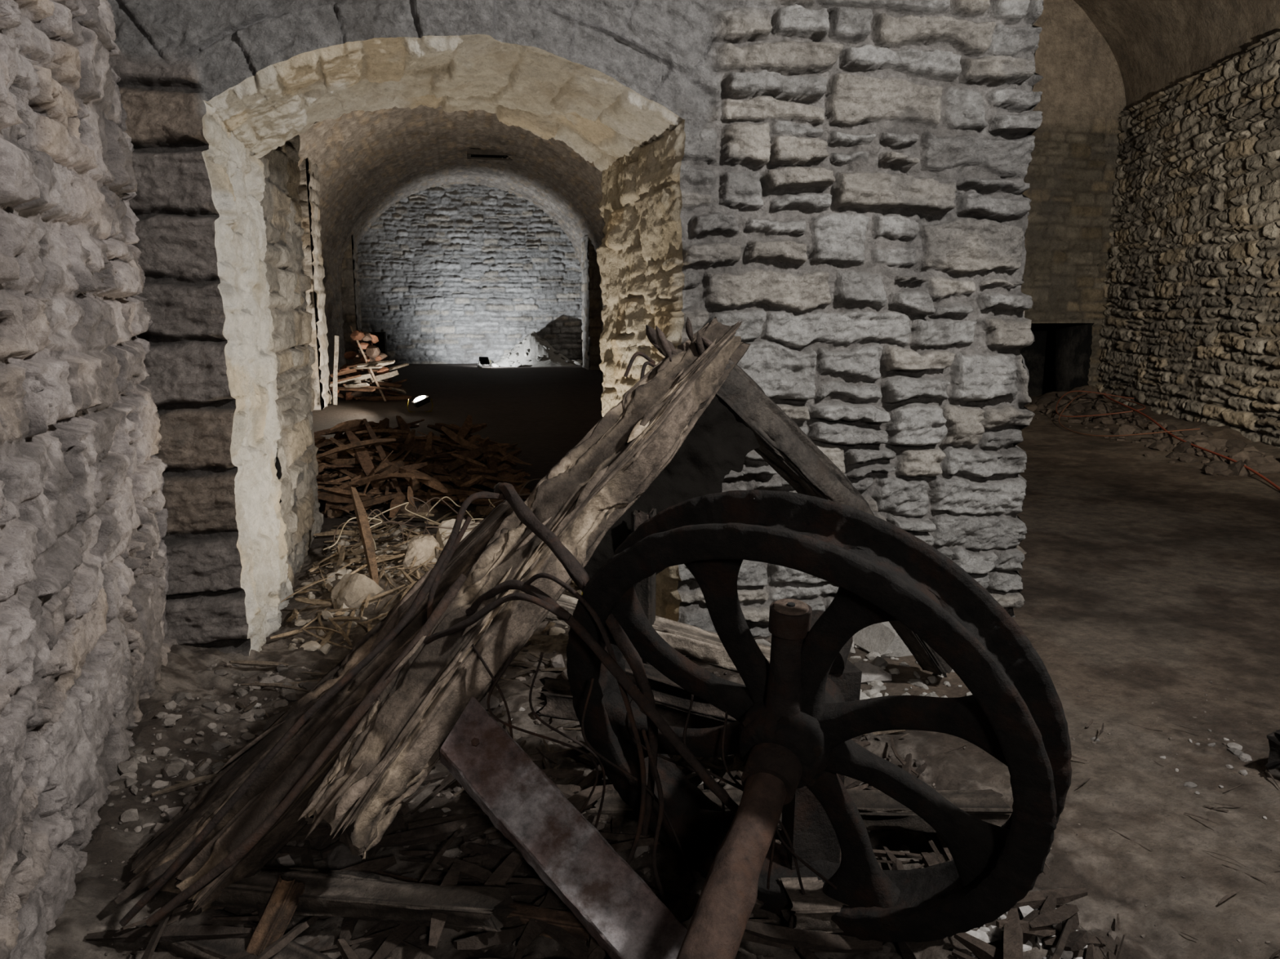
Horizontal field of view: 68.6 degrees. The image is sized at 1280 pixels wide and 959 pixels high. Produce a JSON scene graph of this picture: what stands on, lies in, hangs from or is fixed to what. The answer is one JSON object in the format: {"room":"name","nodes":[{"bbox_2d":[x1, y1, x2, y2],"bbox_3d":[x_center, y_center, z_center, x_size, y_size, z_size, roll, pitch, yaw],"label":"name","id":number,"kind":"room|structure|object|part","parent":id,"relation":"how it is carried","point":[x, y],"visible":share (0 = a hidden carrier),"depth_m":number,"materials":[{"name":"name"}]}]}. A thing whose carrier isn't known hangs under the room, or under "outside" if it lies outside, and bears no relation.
{"room":"stone cellar","nodes":[
{"label":"stone cellar","id":0,"kind":"room"},
{"bbox_2d":[0,0,177,958],"bbox_3d":[-1.371,-0.804,1.870,0.180,4.300,4.284,-4,11,-19],"label":"wall","id":1,"kind":"structure","parent":0,"point":[84,567],"depth_m":2.54,"materials":[{"name":"grey stone"}]},
{"bbox_2d":[133,94,323,587],"bbox_3d":[-2.993,-1.730,5.218,2.002,4.900,1.573,-2,11,-11],"label":"wall","id":2,"kind":"structure","parent":0,"point":[296,465],"depth_m":5.53,"materials":[{"name":"beige stone"}]},
{"bbox_2d":[297,157,332,409],"bbox_3d":[-5.384,-3.061,14.734,0.771,3.850,1.131,-2,11,-11],"label":"wooden post","id":3,"kind":"object","parent":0,"point":[308,187],"visible":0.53,"depth_m":14.56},
{"bbox_2d":[341,235,361,367],"bbox_3d":[-7.316,-4.449,23.732,0.452,3.300,1.125,-2,11,-11],"label":"pilaster","id":4,"kind":"object","parent":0,"point":[349,268],"visible":0.55,"depth_m":23.27,"materials":[{"name":"grey stone"}]},
{"bbox_2d":[297,104,603,379],"bbox_3d":[-2.733,-3.760,15.946,6.374,4.981,21.030,-2,11,-11],"label":"vault","id":5,"kind":"object","parent":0,"point":[367,162],"visible":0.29,"depth_m":19.41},
{"bbox_2d":[466,148,512,159],"bbox_3d":[-3.132,-6.979,20.155,1.130,0.110,0.730,-2,11,-11],"label":"vent opening","id":6,"kind":"object","parent":5,"relation":"attached to","point":[489,154],"visible":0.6,"depth_m":20.02,"materials":[{"name":"black"}]},
{"bbox_2d":[356,183,582,364],"bbox_3d":[-4.653,-5.725,25.948,6.800,5.200,0.138,-2,11,-11],"label":"wall","id":7,"kind":"structure","parent":0,"point":[460,273],"depth_m":25.96,"materials":[{"name":"grey stone"}]},
{"bbox_2d":[107,0,1044,656],"bbox_3d":[0.164,-2.903,4.827,5.055,7.450,2.057,-2,11,-11],"label":"wall","id":8,"kind":"structure","parent":0,"point":[853,173],"depth_m":4.25,"materials":[{"name":"grey stone"}]},
{"bbox_2d":[201,34,685,655],"bbox_3d":[-0.861,-0.519,4.551,2.014,2.862,1.008,-2,11,-11],"label":"arch","id":9,"kind":"object","parent":8,"relation":"attached to","point":[637,143],"visible":0.81,"depth_m":4.34,"materials":[{"name":"beige stone"}]},
{"bbox_2d":[580,235,601,369],"bbox_3d":[-1.216,-4.498,23.997,0.471,3.300,1.319,-2,11,-11],"label":"pilaster","id":10,"kind":"object","parent":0,"point":[590,286],"visible":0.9,"depth_m":23.54,"materials":[{"name":"grey stone"}]},
{"bbox_2d":[44,363,1279,958],"bbox_3d":[1.556,-0.930,13.008,14.000,0.369,29.850,-2,11,-11],"label":"floor","id":11,"kind":"structure","parent":0,"point":[1157,567],"depth_m":3.86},
{"bbox_2d":[330,573,385,611],"bbox_3d":[-1.475,0.618,4.937,0.201,0.282,0.308,4,11,19],"label":"stone","id":12,"kind":"object","parent":11,"relation":"on","point":[352,589],"visible":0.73,"depth_m":4.84,"materials":[{"name":"beige stone"}]},
{"bbox_2d":[331,329,406,399],"bbox_3d":[-4.785,-1.995,16.354,1.214,1.232,1.000,0,11,-1],"label":"heap","id":13,"kind":"object","parent":11,"relation":"on","point":[372,353],"visible":0.61,"depth_m":16.24,"materials":[{"name":"stone"}]},
{"bbox_2d":[328,325,414,404],"bbox_3d":[-4.627,-1.944,16.107,1.401,1.382,1.601,-2,11,-11],"label":"planks","id":14,"kind":"object","parent":11,"relation":"on","point":[375,380],"visible":0.97,"depth_m":15.93,"materials":[{"name":"brown wood"}]},
{"bbox_2d":[406,395,433,412],"bbox_3d":[-3.364,-1.146,14.353,0.383,0.269,0.288,-5,12,-24],"label":"floodlight","id":15,"kind":"object","parent":11,"relation":"on","point":[420,401],"visible":0.98,"depth_m":14.26,"materials":[{"name":"black metal"}]},
{"bbox_2d":[403,535,439,569],"bbox_3d":[-1.247,0.459,5.374,0.153,0.261,0.258,2,11,11],"label":"stone","id":16,"kind":"object","parent":11,"relation":"on","point":[422,547],"visible":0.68,"depth_m":5.32,"materials":[{"name":"beige stone"}]},
{"bbox_2d":[270,414,573,649],"bbox_3d":[-2.075,-0.058,7.351,2.737,0.689,6.380,-2,11,-11],"label":"debris","id":17,"kind":"object","parent":11,"relation":"on","point":[466,464],"visible":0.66,"depth_m":7.30,"materials":[{"name":"brown wood"}]},
{"bbox_2d":[322,478,542,552],"bbox_3d":[-1.157,0.276,5.936,1.527,0.401,0.806,-2,11,-11],"label":"wire","id":18,"kind":"object","parent":11,"relation":"on","point":[401,524],"visible":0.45,"depth_m":5.86,"materials":[{"name":"metal"}]},
{"bbox_2d":[435,519,479,551],"bbox_3d":[-1.046,0.426,5.876,0.418,0.371,0.359,-6,12,-30],"label":"stone","id":19,"kind":"object","parent":11,"relation":"on","point":[440,538],"visible":0.15,"depth_m":5.80,"materials":[{"name":"beige stone"}]},
{"bbox_2d":[478,356,491,368],"bbox_3d":[-4.012,-3.004,24.221,0.296,0.330,0.203,3,11,16],"label":"floodlight","id":20,"kind":"object","parent":11,"relation":"on","point":[483,360],"visible":0.99,"depth_m":24.18,"materials":[{"name":"black metal"}]},
{"bbox_2d":[476,331,582,368],"bbox_3d":[-2.929,-3.536,25.548,3.026,0.987,2.100,-2,11,-11],"label":"heap","id":21,"kind":"object","parent":11,"relation":"on","point":[533,351],"visible":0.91,"depth_m":25.35,"materials":[{"name":"stone"}]},
{"bbox_2d":[119,316,1012,958],"bbox_3d":[0.282,0.368,2.616,3.134,1.607,1.398,-6,12,-29],"label":"wood debris","id":22,"kind":"object","parent":11,"relation":"on","point":[346,757],"visible":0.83,"depth_m":2.37,"materials":[{"name":"brown wood"}]},
{"bbox_3d":[0.109,0.040,3.015,0.729,0.818,0.102,-8,13,-38],"label":"gusset plate","id":23,"kind":"part","parent":22,"relation":"part of","materials":[{"name":"brown wood"}]},
{"bbox_2d":[72,524,1279,958],"bbox_3d":[0.256,0.735,4.400,4.375,0.255,5.171,-2,11,-11],"label":"rubble","id":24,"kind":"object","parent":11,"relation":"on","point":[340,858],"visible":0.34,"depth_m":3.35,"materials":[{"name":"stone"}]},
{"bbox_2d":[84,653,1279,958],"bbox_3d":[0.425,0.924,3.212,3.939,0.247,2.593,-2,11,-11],"label":"debris","id":25,"kind":"object","parent":11,"relation":"on","point":[497,865],"visible":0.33,"depth_m":2.37,"materials":[{"name":"brown wood"}]},
{"bbox_2d":[565,489,1071,958],"bbox_3d":[0.326,0.644,2.029,1.127,1.229,1.264,-2,11,-11],"label":"wheel","id":26,"kind":"object","parent":11,"relation":"on","point":[797,713],"visible":0.96,"depth_m":2.05,"materials":[{"name":"black metal"}]},
{"bbox_3d":[0.328,0.418,2.095,0.092,0.305,0.121,-2,11,-11],"label":"bearing post","id":27,"kind":"part","parent":26,"relation":"part of","materials":[{"name":"black metal"}]},
{"bbox_2d":[853,662,892,683],"bbox_3d":[0.991,0.849,4.087,0.172,0.110,0.128,-2,11,-11],"label":"stone","id":28,"kind":"object","parent":11,"relation":"on","point":[870,673],"visible":0.47,"depth_m":4.05,"materials":[{"name":"grey stone"}]},
{"bbox_2d":[853,621,912,657],"bbox_3d":[1.177,0.808,4.445,0.309,0.307,0.254,-2,11,-11],"label":"stone","id":29,"kind":"object","parent":11,"relation":"on","point":[882,638],"visible":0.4,"depth_m":4.36,"materials":[{"name":"grey stone"}]},
{"bbox_2d":[1023,388,1279,476],"bbox_3d":[6.387,-0.695,12.046,2.586,0.424,6.395,-1,11,-5],"label":"rubble","id":30,"kind":"object","parent":11,"relation":"on","point":[1259,461],"visible":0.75,"depth_m":10.92,"materials":[{"name":"stone"}]},
{"bbox_2d":[1055,390,1279,491],"bbox_3d":[5.829,-0.625,11.129,1.236,0.354,7.964,3,11,16],"label":"cable","id":31,"kind":"object","parent":11,"relation":"on","point":[1267,480],"visible":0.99,"depth_m":11.60,"materials":[{"name":"plastic"}]},
{"bbox_2d":[1264,729,1279,769],"bbox_3d":[2.447,0.905,3.282,0.621,0.156,0.154,-5,12,-25],"label":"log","id":32,"kind":"object","parent":11,"relation":"on","point":[1273,761],"visible":1,"depth_m":3.21,"materials":[{"name":"brown wood"}]},
{"bbox_2d":[1020,0,1126,396],"bbox_3d":[4.511,-4.778,14.889,7.385,7.470,1.341,-2,11,-11],"label":"wall","id":33,"kind":"structure","parent":0,"point":[1068,183],"depth_m":14.78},
{"bbox_2d":[1073,0,1279,110],"bbox_3d":[4.375,-5.787,7.937,4.960,2.747,15.060,1,11,6],"label":"vault","id":34,"kind":"object","parent":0,"point":[1156,46],"visible":0.71,"depth_m":12.75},
{"bbox_2d":[1093,31,1279,448],"bbox_3d":[6.824,-2.318,9.078,0.148,4.650,13.500,1,11,6],"label":"wall","id":35,"kind":"structure","parent":0,"point":[1190,331],"depth_m":11.96,"materials":[{"name":"beige stone"}]}
]}

